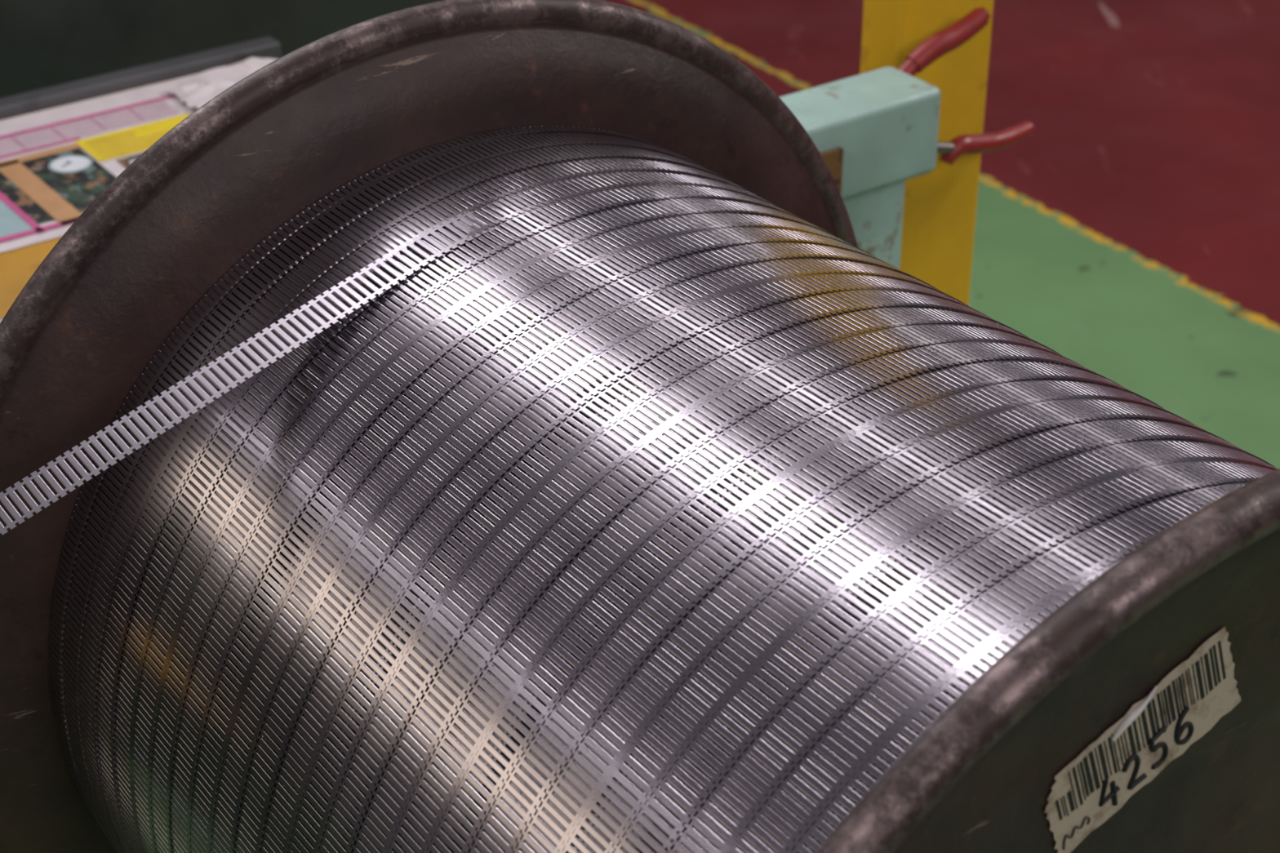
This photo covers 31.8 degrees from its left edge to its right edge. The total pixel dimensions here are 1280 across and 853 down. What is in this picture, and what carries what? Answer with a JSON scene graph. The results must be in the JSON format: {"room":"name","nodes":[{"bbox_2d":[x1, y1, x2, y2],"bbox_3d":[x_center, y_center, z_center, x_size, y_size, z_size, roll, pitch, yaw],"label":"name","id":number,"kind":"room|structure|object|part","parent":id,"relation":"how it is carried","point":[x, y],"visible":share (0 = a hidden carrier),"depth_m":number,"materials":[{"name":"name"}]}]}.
{"room":"factory floor","nodes":[
{"label":"factory floor","id":0,"kind":"room"},
{"bbox_2d":[604,0,1279,468],"bbox_3d":[1.500,-0.725,4.210,15.000,0.001,16.000,0,30,0],"label":"floor","id":1,"kind":"structure","parent":0,"point":[1133,237],"depth_m":3.66,"materials":[{"name":"red paint"}]},
{"bbox_2d":[0,35,281,318],"bbox_3d":[-0.680,0.196,1.931,1.150,0.712,0.520,-20,36,-30],"label":"bench","id":2,"kind":"object","parent":1,"relation":"on","point":[17,265],"visible":0.09,"depth_m":2.11,"materials":[{"name":"yellow paint"}]},
{"bbox_2d":[0,73,198,252],"bbox_3d":[-0.504,-0.230,1.973,0.470,0.003,0.264,-20,36,-30],"label":"sheet","id":3,"kind":"object","parent":2,"relation":"on","point":[55,162],"visible":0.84,"depth_m":2.00,"materials":[{"name":"paper"}]},
{"bbox_2d":[0,147,116,223],"bbox_3d":[-0.502,-0.209,1.938,0.095,0.001,0.132,-20,36,-30],"label":"picture","id":4,"kind":"object","parent":3,"relation":"on","point":[80,188],"depth_m":1.94},
{"bbox_3d":[-0.377,-0.238,1.988,0.145,0.001,0.090,-20,36,-30],"label":"pale panel","id":5,"kind":"part","parent":3,"relation":"part of","materials":[{"name":"paper"}]},
{"bbox_3d":[-0.446,-0.261,2.027,0.113,0.001,0.055,-20,36,-30],"label":"yellow panel","id":6,"kind":"part","parent":3,"relation":"part of","materials":[{"name":"yellow paper"}]},
{"bbox_2d":[164,57,277,108],"bbox_3d":[-0.360,-0.319,2.106,0.135,0.015,0.125,-20,36,-30],"label":"crumpled paper","id":7,"kind":"object","parent":3,"relation":"on","point":[201,88],"visible":0.31,"depth_m":2.11,"materials":[{"name":"white paper"}]},
{"bbox_2d":[0,0,441,97],"bbox_3d":[-1.407,-0.275,2.299,2.320,1.152,1.130,-20,36,-30],"label":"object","id":8,"kind":"structure","parent":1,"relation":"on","point":[44,43],"depth_m":2.25,"materials":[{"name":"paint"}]},
{"bbox_2d":[0,66,941,323],"bbox_3d":[0.126,0.416,1.423,0.914,0.845,1.014,-20,36,-30],"label":"stand","id":9,"kind":"object","parent":1,"relation":"on","point":[876,131],"visible":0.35,"depth_m":1.74,"materials":[{"name":"green paint"}]},
{"bbox_2d":[0,0,1279,852],"bbox_3d":[-0.474,0.308,0.855,1.790,0.621,1.120,-20,36,-30],"label":"spool","id":10,"kind":"object","parent":9,"relation":"on","point":[469,426],"visible":1,"depth_m":0.94,"materials":[{"name":"metal"}]},
{"bbox_3d":[0.132,-0.176,1.708,0.053,0.065,0.004,-20,36,-30],"label":"rusty plate","id":11,"kind":"part","parent":9,"relation":"part of","materials":[{"name":"metal"}]},
{"bbox_2d":[859,0,993,305],"bbox_3d":[0.242,-0.298,1.942,0.210,1.552,0.180,-20,36,-30],"label":"post","id":12,"kind":"object","parent":1,"relation":"on","point":[940,212],"visible":0.04,"depth_m":1.95,"materials":[{"name":"metal"}]},
{"bbox_2d":[897,6,1034,164],"bbox_3d":[0.237,-0.273,1.863,0.250,0.135,0.026,-21,36,-31],"label":"handle","id":13,"kind":"object","parent":12,"relation":"hanging from","point":[948,39],"visible":0.67,"depth_m":1.85,"materials":[{"name":"rubber"}]}
]}

